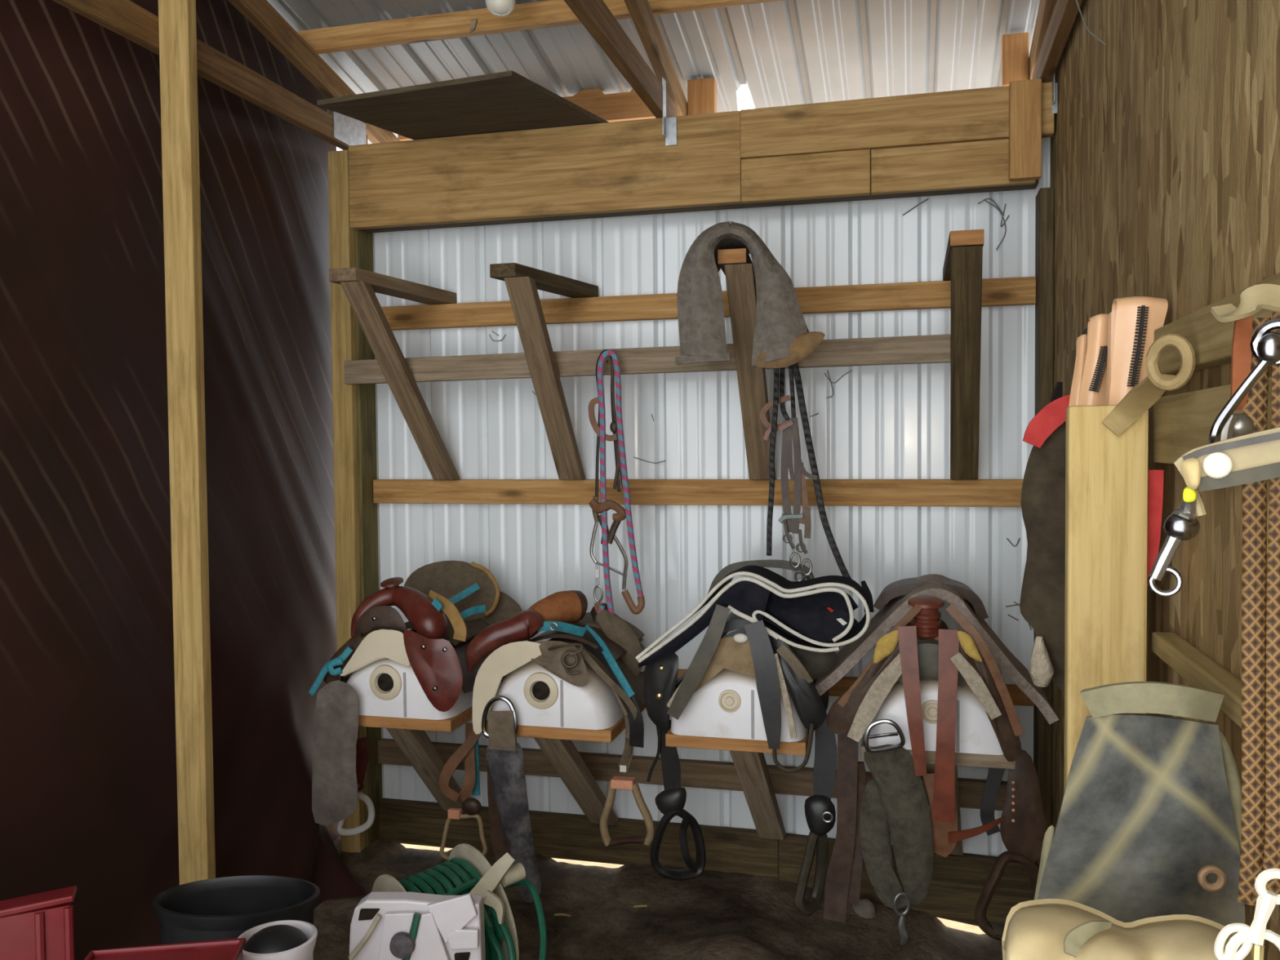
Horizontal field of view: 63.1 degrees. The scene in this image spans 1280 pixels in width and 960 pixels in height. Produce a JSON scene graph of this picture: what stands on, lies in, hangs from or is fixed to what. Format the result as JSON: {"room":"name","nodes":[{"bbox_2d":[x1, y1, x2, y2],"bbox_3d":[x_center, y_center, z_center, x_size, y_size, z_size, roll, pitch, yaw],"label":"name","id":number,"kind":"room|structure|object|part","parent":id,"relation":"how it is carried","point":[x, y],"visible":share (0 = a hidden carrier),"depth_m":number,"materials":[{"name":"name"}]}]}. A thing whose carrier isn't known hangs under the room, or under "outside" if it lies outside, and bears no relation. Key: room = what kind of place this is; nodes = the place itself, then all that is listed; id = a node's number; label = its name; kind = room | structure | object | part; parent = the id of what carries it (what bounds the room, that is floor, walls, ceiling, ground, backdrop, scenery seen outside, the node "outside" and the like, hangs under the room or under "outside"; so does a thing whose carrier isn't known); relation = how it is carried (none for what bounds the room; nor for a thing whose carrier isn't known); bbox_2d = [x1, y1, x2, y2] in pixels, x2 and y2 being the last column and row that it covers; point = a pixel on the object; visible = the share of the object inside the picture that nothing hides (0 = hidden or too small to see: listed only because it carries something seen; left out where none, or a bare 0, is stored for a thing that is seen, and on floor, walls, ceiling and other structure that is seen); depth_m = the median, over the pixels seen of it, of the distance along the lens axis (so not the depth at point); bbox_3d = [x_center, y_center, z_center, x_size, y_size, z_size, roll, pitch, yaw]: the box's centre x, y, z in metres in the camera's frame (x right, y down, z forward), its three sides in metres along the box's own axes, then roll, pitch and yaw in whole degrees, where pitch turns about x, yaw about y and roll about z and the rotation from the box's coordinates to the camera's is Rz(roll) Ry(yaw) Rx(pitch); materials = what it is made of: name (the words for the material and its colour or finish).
{"room":"farm building","nodes":[
{"label":"farm building","id":0,"kind":"room"},
{"bbox_2d":[0,0,364,959],"bbox_3d":[-1.575,-0.420,1.903,0.354,3.900,4.421,0,2,15],"label":"wall","id":1,"kind":"structure","parent":0,"point":[88,774],"depth_m":3.00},
{"bbox_2d":[266,0,1039,143],"bbox_3d":[-0.349,-1.899,1.842,3.100,1.126,5.020,0,2,15],"label":"ceiling","id":2,"kind":"structure","parent":0,"point":[786,52],"depth_m":3.70,"materials":[{"name":"grey metal"}]},
{"bbox_2d":[484,0,515,16],"bbox_3d":[-0.438,-1.548,3.263,0.094,0.182,0.094,0,2,15],"label":"light bulb","id":3,"kind":"object","parent":2,"relation":"hanging from","point":[497,7],"visible":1,"depth_m":3.24,"materials":[{"name":"white glass"}]},
{"bbox_2d":[397,87,656,141],"bbox_3d":[-0.423,-1.441,4.069,1.135,0.135,0.030,0,2,15],"label":"board","id":4,"kind":"object","parent":2,"relation":"attached to","point":[623,106],"visible":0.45,"depth_m":3.97,"materials":[{"name":"brown wood"}]},
{"bbox_2d":[313,835,1002,959],"bbox_3d":[-0.530,1.546,1.578,2.780,0.206,4.580,0,2,15],"label":"floor","id":5,"kind":"structure","parent":0,"point":[711,915],"depth_m":3.44,"materials":[{"name":"brown soil"}]},
{"bbox_2d":[0,885,77,959],"bbox_3d":[-1.250,1.163,2.024,0.290,0.675,0.078,-2,2,-28],"label":"bin","id":6,"kind":"object","parent":5,"relation":"on","point":[38,926],"visible":1,"depth_m":2.03,"materials":[{"name":"plastic"}]},
{"bbox_3d":[-1.252,0.832,2.013,0.294,0.014,0.055,-2,2,-32],"label":"lid","id":7,"kind":"part","parent":6,"relation":"part of","materials":[{"name":"red plastic"}]},
{"bbox_2d":[84,937,246,959],"bbox_3d":[-0.811,1.169,1.716,0.263,0.677,0.312,-1,2,-10],"label":"tub","id":8,"kind":"object","parent":5,"relation":"on","point":[228,948],"visible":1,"depth_m":1.84,"materials":[{"name":"plastic"}]},
{"bbox_3d":[-0.814,0.846,1.705,0.247,0.008,0.297,-1,2,-10],"label":"lid","id":9,"kind":"part","parent":8,"relation":"part of","materials":[{"name":"red plastic"}]},
{"bbox_2d":[158,0,215,884],"bbox_3d":[-1.278,-0.057,2.945,0.095,3.100,0.038,0,2,15],"label":"wooden post","id":10,"kind":"object","parent":5,"relation":"on","point":[176,18],"visible":1,"depth_m":2.93,"materials":[{"name":"brown wood"}]},
{"bbox_2d":[152,875,319,944],"bbox_3d":[-0.887,1.203,2.309,0.352,0.576,0.228,0,2,15],"label":"tub","id":11,"kind":"object","parent":5,"relation":"on","point":[224,908],"visible":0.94,"depth_m":2.35,"materials":[{"name":"black plastic"}]},
{"bbox_2d":[238,920,317,959],"bbox_3d":[-0.695,1.177,1.983,0.148,0.647,0.168,1,3,42],"label":"plastic bucket","id":12,"kind":"object","parent":5,"relation":"on","point":[282,940],"visible":0.87,"depth_m":1.96,"materials":[{"name":"white plastic"}]},
{"bbox_2d":[328,150,382,852],"bbox_3d":[-1.085,0.117,3.976,0.100,2.680,0.158,0,2,15],"label":"post","id":13,"kind":"object","parent":5,"relation":"on","point":[353,406],"visible":0.44,"depth_m":3.91,"materials":[{"name":"brown wood"}]},
{"bbox_3d":[-1.080,0.116,3.996,0.100,2.680,0.117,0,2,15],"label":"post","id":14,"kind":"part","parent":13,"relation":"part of","materials":[{"name":"brown wood"}]},
{"bbox_2d":[348,843,546,959],"bbox_3d":[-0.445,1.183,2.525,0.438,0.574,0.480,-1,2,-6],"label":"hose reel","id":15,"kind":"object","parent":5,"relation":"on","point":[458,908],"visible":1,"depth_m":2.32,"materials":[{"name":"white plastic"}]},
{"bbox_3d":[-0.537,1.013,2.300,0.082,0.118,0.016,-1,2,0],"label":"panel","id":16,"kind":"part","parent":15,"relation":"part of","materials":[{"name":"white plastic"}]},
{"bbox_3d":[-0.465,1.013,2.298,0.093,0.119,0.016,-1,2,0],"label":"panel","id":17,"kind":"part","parent":15,"relation":"part of","materials":[{"name":"white plastic"}]},
{"bbox_3d":[-0.415,0.968,2.302,0.110,0.107,0.015,-1,2,0],"label":"panel","id":18,"kind":"part","parent":15,"relation":"part of","materials":[{"name":"white plastic"}]},
{"bbox_3d":[-0.392,1.012,2.299,0.071,0.044,0.013,-1,2,0],"label":"panel","id":19,"kind":"part","parent":15,"relation":"part of","materials":[{"name":"white plastic"}]},
{"bbox_3d":[-0.356,0.948,2.475,0.139,0.104,0.045,-2,3,-44],"label":"crank arm","id":20,"kind":"part","parent":15,"relation":"part of","materials":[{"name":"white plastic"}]},
{"bbox_3d":[-0.344,1.000,2.443,0.057,0.073,0.023,0,2,25],"label":"crank arm","id":21,"kind":"part","parent":15,"relation":"part of","materials":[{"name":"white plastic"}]},
{"bbox_3d":[-0.312,0.959,2.530,0.062,0.046,0.040,-2,2,-37],"label":"crank handle","id":22,"kind":"part","parent":15,"relation":"part of","materials":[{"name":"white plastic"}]},
{"bbox_2d":[554,913,570,916],"bbox_3d":[-0.259,1.450,3.470,0.055,0.018,0.006,-1,2,-18],"label":"straw","id":23,"kind":"object","parent":5,"relation":"on","point":[555,914],"visible":1,"depth_m":3.47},
{"bbox_2d":[633,904,647,907],"bbox_3d":[0.001,1.442,3.524,0.046,0.012,0.006,0,2,7],"label":"straw","id":24,"kind":"object","parent":5,"relation":"on","point":[642,905],"visible":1,"depth_m":3.52,"materials":[{"name":"beige plant"}]},
{"bbox_2d":[852,897,876,918],"bbox_3d":[0.750,1.470,3.519,0.097,0.111,0.080,0,2,15],"label":"stone","id":25,"kind":"object","parent":5,"relation":"on","point":[866,908],"visible":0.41,"depth_m":3.49,"materials":[{"name":"grey stone"}]},
{"bbox_2d":[1033,186,1053,865],"bbox_3d":[1.309,0.320,3.382,0.043,2.490,0.118,0,2,15],"label":"post","id":26,"kind":"object","parent":5,"relation":"on","point":[1044,207],"visible":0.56,"depth_m":3.31,"materials":[{"name":"brown wood"}]},
{"bbox_2d":[348,78,1054,233],"bbox_3d":[0.114,-1.084,3.576,2.441,0.302,0.160,0,2,15],"label":"header beam","id":27,"kind":"structure","parent":26,"relation":"on","point":[988,139],"depth_m":3.51,"materials":[{"name":"brown wood"}]},
{"bbox_2d":[52,0,399,150],"bbox_3d":[-1.580,-1.746,2.054,0.045,1.148,4.618,0,2,15],"label":"rafter","id":28,"kind":"object","parent":27,"relation":"on","point":[126,19],"visible":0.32,"depth_m":3.41,"materials":[{"name":"brown wood"}]},
{"bbox_3d":[-1.102,-1.304,3.894,0.045,0.115,0.230,0,2,15],"label":"gusset plate","id":29,"kind":"part","parent":28,"relation":"part of","materials":[{"name":"metal"}]},
{"bbox_2d":[316,70,608,139],"bbox_3d":[-0.508,-1.244,3.661,0.708,0.016,0.984,1,2,28],"label":"plywood sheet","id":30,"kind":"object","parent":27,"relation":"on","point":[507,100],"visible":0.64,"depth_m":3.44,"materials":[{"name":"brown wood"}]},
{"bbox_2d":[564,0,687,146],"bbox_3d":[-0.379,-1.696,1.743,0.077,1.249,4.618,0,2,15],"label":"rafter","id":31,"kind":"object","parent":27,"relation":"on","point":[663,94],"visible":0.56,"depth_m":3.28,"materials":[{"name":"brown wood"}]},
{"bbox_2d":[296,0,782,53],"bbox_3d":[0.008,-1.550,3.385,2.555,0.075,0.038,0,2,15],"label":"roof purlin","id":32,"kind":"structure","parent":31,"relation":"on","point":[550,13],"depth_m":3.52,"materials":[{"name":"brown wood"}]},
{"bbox_2d":[470,18,477,32],"bbox_3d":[-0.560,-1.529,3.509,0.026,0.042,0.008,0,2,15],"label":"wood splinter","id":33,"kind":"object","parent":32,"relation":"attached to","point":[473,22],"visible":1,"depth_m":3.51,"materials":[{"name":"beige wood"}]},
{"bbox_2d":[687,77,716,115],"bbox_3d":[0.232,-1.410,3.882,0.103,0.155,0.045,0,2,15],"label":"block","id":34,"kind":"object","parent":31,"relation":"attached to","point":[702,92],"visible":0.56,"depth_m":3.86,"materials":[{"name":"brown wood"}]},
{"bbox_2d":[1028,0,1082,113],"bbox_3d":[0.811,-1.696,1.434,0.077,1.249,4.618,0,2,15],"label":"rafter","id":35,"kind":"object","parent":27,"relation":"on","point":[1055,19],"visible":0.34,"depth_m":3.08,"materials":[{"name":"brown wood"}]},
{"bbox_2d":[1001,32,1028,86],"bbox_3d":[1.267,-1.415,3.518,0.084,0.170,0.040,0,2,15],"label":"block","id":36,"kind":"object","parent":35,"relation":"attached to","point":[1015,46],"visible":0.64,"depth_m":3.50,"materials":[{"name":"brown wood"}]},
{"bbox_2d":[1063,404,1148,792],"bbox_3d":[0.802,0.748,1.803,0.126,1.751,0.040,0,2,15],"label":"post","id":37,"kind":"object","parent":5,"relation":"on","point":[1107,473],"visible":0.44,"depth_m":1.76,"materials":[{"name":"brown wood"}]},
{"bbox_2d":[1068,327,1087,406],"bbox_3d":[0.835,-0.193,1.968,0.049,0.212,0.029,-1,2,-23],"label":"strap","id":38,"kind":"object","parent":37,"relation":"hanging from","point":[1082,341],"visible":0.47,"depth_m":1.96,"materials":[{"name":"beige leather"}]},
{"bbox_2d":[1078,313,1108,405],"bbox_3d":[0.831,-0.194,1.914,0.058,0.219,0.057,0,2,15],"label":"strap","id":39,"kind":"object","parent":37,"relation":"hanging from","point":[1092,392],"visible":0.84,"depth_m":1.90,"materials":[{"name":"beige leather"}]},
{"bbox_2d":[1104,311,1111,404],"bbox_3d":[0.845,-0.192,1.869,0.025,0.219,0.022,0,2,15],"label":"strap","id":40,"kind":"object","parent":37,"relation":"hanging from","point":[1109,317],"visible":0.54,"depth_m":1.86,"materials":[{"name":"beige leather"}]},
{"bbox_2d":[1108,296,1168,404],"bbox_3d":[0.861,-0.194,1.813,0.098,0.248,0.077,0,2,15],"label":"brush","id":41,"kind":"object","parent":37,"relation":"hanging from","point":[1135,320],"visible":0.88,"depth_m":1.79,"materials":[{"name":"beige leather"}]},
{"bbox_2d":[1102,333,1195,435],"bbox_3d":[0.787,-0.142,1.614,0.067,0.146,0.271,0,2,10],"label":"strap","id":42,"kind":"object","parent":37,"relation":"attached to","point":[1144,394],"visible":1,"depth_m":1.52,"materials":[{"name":"leather"}]},
{"bbox_2d":[372,137,1050,856],"bbox_3d":[0.162,0.082,3.744,2.470,2.642,0.020,0,2,15],"label":"wall","id":43,"kind":"structure","parent":0,"point":[878,421],"depth_m":3.72,"materials":[{"name":"white metal"}]},
{"bbox_2d":[489,330,506,341],"bbox_3d":[-0.531,-0.538,3.888,0.067,0.041,0.003,0,2,15],"label":"cobweb","id":44,"kind":"object","parent":43,"relation":"attached to","point":[491,331],"visible":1,"depth_m":3.89},
{"bbox_2d":[378,797,778,878],"bbox_3d":[-0.260,1.324,3.867,1.548,0.160,0.039,0,2,15],"label":"skirt board","id":45,"kind":"object","parent":43,"relation":"attached to","point":[566,836],"visible":0.74,"depth_m":3.83,"materials":[{"name":"brown wood"}]},
{"bbox_2d":[532,391,665,463],"bbox_3d":[-0.154,-0.195,3.802,0.506,0.271,0.003,0,2,15],"label":"cobweb","id":46,"kind":"object","parent":43,"relation":"attached to","point":[532,391],"visible":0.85,"depth_m":3.76},
{"bbox_2d":[344,333,950,384],"bbox_3d":[-0.038,-0.403,3.535,2.137,0.107,0.036,0,2,15],"label":"rail","id":47,"kind":"object","parent":43,"relation":"attached to","point":[931,348],"visible":0.56,"depth_m":3.51,"materials":[{"name":"brown wood"}]},
{"bbox_2d":[377,738,1007,810],"bbox_3d":[0.146,1.054,3.752,2.392,0.090,0.039,0,2,15],"label":"wall rail","id":48,"kind":"object","parent":43,"relation":"attached to","point":[715,775],"depth_m":3.73,"materials":[{"name":"brown wood"}]},
{"bbox_2d":[373,479,1023,506],"bbox_3d":[0.137,0.043,3.718,2.392,0.090,0.039,0,2,15],"label":"wall rail","id":49,"kind":"object","parent":43,"relation":"attached to","point":[835,492],"depth_m":3.68,"materials":[{"name":"brown wood"}]},
{"bbox_2d":[328,267,460,479],"bbox_3d":[-0.849,-0.357,3.716,0.134,0.724,0.543,1,2,30],"label":"bracket","id":50,"kind":"object","parent":49,"relation":"attached to","point":[359,286],"visible":0.94,"depth_m":3.67,"materials":[{"name":"brown wood"}]},
{"bbox_3d":[-0.869,-0.686,3.715,0.096,0.066,0.543,1,2,30],"label":"arm","id":51,"kind":"part","parent":50,"relation":"part of"},
{"bbox_2d":[489,262,598,479],"bbox_3d":[-0.315,-0.350,3.583,0.128,0.710,0.526,0,2,24],"label":"bracket","id":52,"kind":"object","parent":49,"relation":"attached to","point":[522,282],"visible":0.96,"depth_m":3.53,"materials":[{"name":"brown wood"}]},
{"bbox_3d":[-0.318,-0.679,3.572,0.085,0.052,0.535,1,2,29],"label":"arm","id":53,"kind":"part","parent":52,"relation":"part of"},
{"bbox_2d":[717,248,776,479],"bbox_3d":[0.344,-0.352,3.410,0.146,0.714,0.502,0,2,15],"label":"bracket","id":54,"kind":"object","parent":49,"relation":"attached to","point":[736,264],"visible":0.8,"depth_m":3.33,"materials":[{"name":"brown wood"}]},
{"bbox_3d":[0.328,-0.681,3.404,0.088,0.056,0.504,0,2,11],"label":"arm","id":55,"kind":"part","parent":54,"relation":"part of"},
{"bbox_2d":[942,229,984,479],"bbox_3d":[1.005,-0.360,3.238,0.109,0.730,0.502,0,2,15],"label":"bracket","id":56,"kind":"object","parent":49,"relation":"attached to","point":[962,264],"visible":0.98,"depth_m":3.17,"materials":[{"name":"brown wood"}]},
{"bbox_3d":[0.998,-0.689,3.230,0.099,0.072,0.498,0,2,15],"label":"arm","id":57,"kind":"part","parent":56,"relation":"part of"},
{"bbox_2d":[381,276,1035,330],"bbox_3d":[0.131,-0.617,3.696,2.392,0.087,0.039,0,2,15],"label":"wall rail","id":58,"kind":"object","parent":43,"relation":"attached to","point":[1005,291],"depth_m":3.69,"materials":[{"name":"brown wood"}]},
{"bbox_2d":[809,370,851,417],"bbox_3d":[0.657,-0.298,3.588,0.143,0.160,0.003,0,2,15],"label":"cobweb","id":59,"kind":"object","parent":43,"relation":"attached to","point":[829,380],"visible":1,"depth_m":3.58},
{"bbox_2d":[676,668,1034,706],"bbox_3d":[0.143,0.713,3.740,2.392,0.062,0.039,0,2,15],"label":"wall rail","id":60,"kind":"object","parent":43,"relation":"attached to","point":[1018,697],"depth_m":3.57,"materials":[{"name":"brown wood"}]},
{"bbox_2d":[346,657,502,812],"bbox_3d":[-0.731,0.901,3.649,0.420,0.704,0.616,0,2,15],"label":"rack","id":61,"kind":"object","parent":60,"relation":"attached to","point":[390,695],"visible":0.55,"depth_m":3.37,"materials":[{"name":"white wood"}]},
{"bbox_2d":[308,560,522,860],"bbox_3d":[-0.772,0.806,3.613,0.604,1.010,0.625,0,2,15],"label":"saddle","id":62,"kind":"object","parent":61,"relation":"on","point":[444,603],"visible":0.95,"depth_m":3.40,"materials":[{"name":"brown leather"}]},
{"bbox_3d":[-0.725,0.516,3.670,0.325,0.066,0.320,0,2,15],"label":"seat","id":63,"kind":"part","parent":62,"relation":"part of","materials":[{"name":"brown leather"}]},
{"bbox_3d":[-0.732,0.774,3.647,0.420,0.038,0.584,0,2,15],"label":"board","id":64,"kind":"part","parent":61,"relation":"part of","materials":[{"name":"brown wood"}]},
{"bbox_2d":[485,660,645,825],"bbox_3d":[-0.218,0.900,3.516,0.420,0.704,0.616,0,2,15],"label":"rack","id":65,"kind":"object","parent":60,"relation":"attached to","point":[552,711],"visible":0.61,"depth_m":3.23,"materials":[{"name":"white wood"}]},
{"bbox_2d":[465,590,654,902],"bbox_3d":[-0.222,0.842,3.467,0.587,0.941,0.622,0,2,15],"label":"saddle","id":66,"kind":"object","parent":65,"relation":"on","point":[610,645],"visible":0.95,"depth_m":3.28,"materials":[{"name":"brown leather"}]},
{"bbox_3d":[-0.193,0.534,3.533,0.329,0.085,0.360,0,2,15],"label":"seat","id":67,"kind":"part","parent":66,"relation":"part of","materials":[{"name":"brown leather"}]},
{"bbox_3d":[-0.218,0.774,3.513,0.420,0.038,0.584,0,2,15],"label":"board","id":68,"kind":"part","parent":65,"relation":"part of","materials":[{"name":"brown wood"}]},
{"bbox_2d":[665,668,813,839],"bbox_3d":[0.354,0.900,3.370,0.420,0.704,0.612,0,2,15],"label":"rack","id":69,"kind":"object","parent":60,"relation":"attached to","point":[725,713],"visible":0.46,"depth_m":3.09,"materials":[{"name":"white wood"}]},
{"bbox_3d":[0.353,0.774,3.365,0.420,0.038,0.584,0,2,15],"label":"board","id":70,"kind":"part","parent":69,"relation":"part of","materials":[{"name":"brown wood"}]},
{"bbox_2d":[644,560,874,915],"bbox_3d":[0.379,0.810,3.292,0.699,1.106,0.598,0,2,15],"label":"saddle","id":71,"kind":"object","parent":69,"relation":"on","point":[776,665],"visible":0.97,"depth_m":3.16,"materials":[{"name":"black leather"}]},
{"bbox_2d":[635,565,870,667],"bbox_3d":[0.336,0.412,3.097,0.687,0.298,0.168,0,2,15],"label":"blanket","id":72,"kind":"object","parent":71,"relation":"on","point":[822,620],"visible":0.97,"depth_m":3.02,"materials":[{"name":"fabric"}]},
{"bbox_2d":[861,679,1015,855],"bbox_3d":[0.912,0.900,3.225,0.420,0.704,0.612,0,2,15],"label":"rack","id":73,"kind":"object","parent":60,"relation":"attached to","point":[976,741],"visible":0.34,"depth_m":2.93,"materials":[{"name":"white wood"}]},
{"bbox_2d":[814,573,1058,945],"bbox_3d":[0.884,0.837,3.152,0.692,1.047,0.617,0,2,15],"label":"saddle","id":74,"kind":"object","parent":73,"relation":"on","point":[895,804],"visible":0.98,"depth_m":2.98,"materials":[{"name":"brown leather"}]},
{"bbox_3d":[0.911,0.604,3.202,0.410,0.148,0.450,0,2,15],"label":"panel","id":75,"kind":"part","parent":74,"relation":"part of","materials":[{"name":"grey fabric"}]},
{"bbox_3d":[0.916,0.369,3.300,0.339,0.123,0.282,0,2,15],"label":"seat","id":76,"kind":"part","parent":74,"relation":"part of","materials":[{"name":"brown leather"}]},
{"bbox_3d":[0.911,0.773,3.220,0.420,0.038,0.584,0,2,15],"label":"board","id":77,"kind":"part","parent":73,"relation":"part of","materials":[{"name":"wood"}]},
{"bbox_2d":[778,832,1033,926],"bbox_3d":[0.899,1.382,3.568,0.843,0.272,0.039,0,2,15],"label":"skirt board","id":78,"kind":"object","parent":43,"relation":"attached to","point":[957,882],"visible":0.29,"depth_m":3.51,"materials":[{"name":"brown wood"}]},
{"bbox_2d":[902,198,1009,249],"bbox_3d":[1.049,-0.850,3.466,0.342,0.184,0.004,0,2,15],"label":"cobweb","id":79,"kind":"object","parent":43,"relation":"attached to","point":[997,207],"visible":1,"depth_m":3.43},
{"bbox_2d":[1005,537,1031,629],"bbox_3d":[1.256,0.344,3.455,0.082,0.304,0.004,0,2,15],"label":"cobweb","id":80,"kind":"object","parent":43,"relation":"attached to","point":[1015,604],"visible":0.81,"depth_m":3.46},
{"bbox_2d":[675,221,825,368],"bbox_3d":[0.356,-0.554,3.212,0.445,0.442,0.328,0,2,15],"label":"pad","id":81,"kind":"object","parent":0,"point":[782,338],"visible":0.98,"depth_m":3.08,"materials":[{"name":"grey fabric"}]},
{"bbox_2d":[1049,0,1279,959],"bbox_3d":[0.795,-0.360,1.280,0.015,4.140,4.400,0,2,15],"label":"wall","id":82,"kind":"structure","parent":0,"point":[1165,160],"depth_m":1.77,"materials":[{"name":"brown wood"}]},
{"bbox_2d":[1075,0,1106,45],"bbox_3d":[1.090,-1.061,2.418,0.148,0.122,0.003,0,2,15],"label":"cobweb","id":83,"kind":"object","parent":82,"relation":"attached to","point":[1086,28],"visible":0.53,"depth_m":2.43},
{"bbox_2d":[1151,631,1241,728],"bbox_3d":[0.697,0.305,1.014,0.038,0.035,1.591,0,2,15],"label":"wall rail","id":84,"kind":"object","parent":82,"relation":"attached to","point":[1198,669],"visible":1,"depth_m":1.52,"materials":[{"name":"brown wood"}]},
{"bbox_2d":[1001,898,1250,959],"bbox_3d":[0.548,0.637,1.156,0.299,0.345,0.246,0,2,15],"label":"cloth sack","id":85,"kind":"object","parent":84,"relation":"hanging from","point":[1044,929],"visible":0.92,"depth_m":1.11,"materials":[{"name":"fabric"}]},
{"bbox_2d":[1034,681,1245,933],"bbox_3d":[0.646,0.444,1.341,0.271,0.383,0.107,0,2,15],"label":"canvas bag","id":86,"kind":"object","parent":84,"relation":"hanging from","point":[1148,824],"visible":0.91,"depth_m":1.32,"materials":[{"name":"grey fabric"}]},
{"bbox_3d":[0.658,0.469,1.374,0.265,0.331,0.040,0,2,15],"label":"panel","id":87,"kind":"part","parent":86,"relation":"part of","materials":[{"name":"fabric"}]},
{"bbox_2d":[1213,868,1279,959],"bbox_3d":[0.608,0.442,1.031,0.074,0.123,0.026,0,2,15],"label":"bit","id":88,"kind":"object","parent":84,"relation":"hanging from","point":[1252,938],"visible":1,"depth_m":1.02,"materials":[{"name":"white metal"}]},
{"bbox_2d":[1153,377,1271,464],"bbox_3d":[0.693,-0.057,1.002,0.038,0.110,1.591,0,2,15],"label":"wall rail","id":89,"kind":"object","parent":82,"relation":"attached to","point":[1183,422],"visible":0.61,"depth_m":1.56,"materials":[{"name":"brown wood"}]},
{"bbox_2d":[1019,381,1164,693],"bbox_3d":[0.831,0.129,1.931,0.214,0.634,0.296,0,2,15],"label":"pad","id":90,"kind":"object","parent":89,"relation":"hanging from","point":[1042,596],"visible":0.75,"depth_m":2.04,"materials":[{"name":"black fabric"}]},
{"bbox_2d":[1154,272,1279,375],"bbox_3d":[0.692,-0.188,0.998,0.038,0.080,1.591,0,2,15],"label":"wall rail","id":91,"kind":"object","parent":82,"relation":"attached to","point":[1211,340],"visible":0.53,"depth_m":1.47,"materials":[{"name":"brown wood"}]},
{"bbox_2d":[1147,318,1279,596],"bbox_3d":[0.571,-0.019,0.991,0.111,0.269,0.118,-1,2,-18],"label":"bit","id":92,"kind":"object","parent":91,"relation":"hanging from","point":[1233,455],"visible":1,"depth_m":0.99,"materials":[{"name":"silver metal"}]},
{"bbox_2d":[1210,284,1279,905],"bbox_3d":[0.639,0.125,1.093,0.064,0.652,0.088,0,2,15],"label":"leather strap","id":93,"kind":"object","parent":91,"relation":"hanging from","point":[1255,298],"visible":0.77,"depth_m":1.10,"materials":[{"name":"orange leather"}]},
{"bbox_2d":[1262,311,1279,893],"bbox_3d":[0.669,0.127,1.089,0.022,0.605,0.041,1,2,38],"label":"reins","id":94,"kind":"object","parent":91,"relation":"hanging from","point":[1272,834],"visible":0.8,"depth_m":1.08,"materials":[{"name":"brown leather"}]},
{"bbox_3d":[-0.113,-0.400,3.496,0.022,0.008,0.066,0,2,15],"label":"nail","id":95,"kind":"object","parent":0,"visible":0},
{"bbox_2d":[588,349,644,621],"bbox_3d":[-0.081,0.020,3.490,0.195,0.918,0.050,0,2,15],"label":"halter","id":96,"kind":"object","parent":95,"relation":"hanging from","point":[602,507],"visible":0.99,"depth_m":3.49,"materials":[{"name":"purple fabric"}]},
{"bbox_3d":[0.472,-0.375,3.348,0.014,0.008,0.062,0,2,15],"label":"nail","id":97,"kind":"object","parent":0,"visible":0},
{"bbox_2d":[760,362,851,581],"bbox_3d":[0.527,-0.013,3.302,0.300,0.726,0.107,0,2,15],"label":"bridle","id":98,"kind":"object","parent":97,"relation":"hanging from","point":[791,522],"visible":0.94,"depth_m":3.33,"materials":[{"name":"black leather"}]},
{"label":"outside","id":99,"kind":"structure","parent":0,"visible":0},
{"bbox_2d":[400,843,985,934],"bbox_3d":[1.076,1.508,7.719,4.200,0.170,7.930,0,2,15],"label":"ground","id":100,"kind":"structure","parent":99,"point":[949,923],"depth_m":4.28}
]}

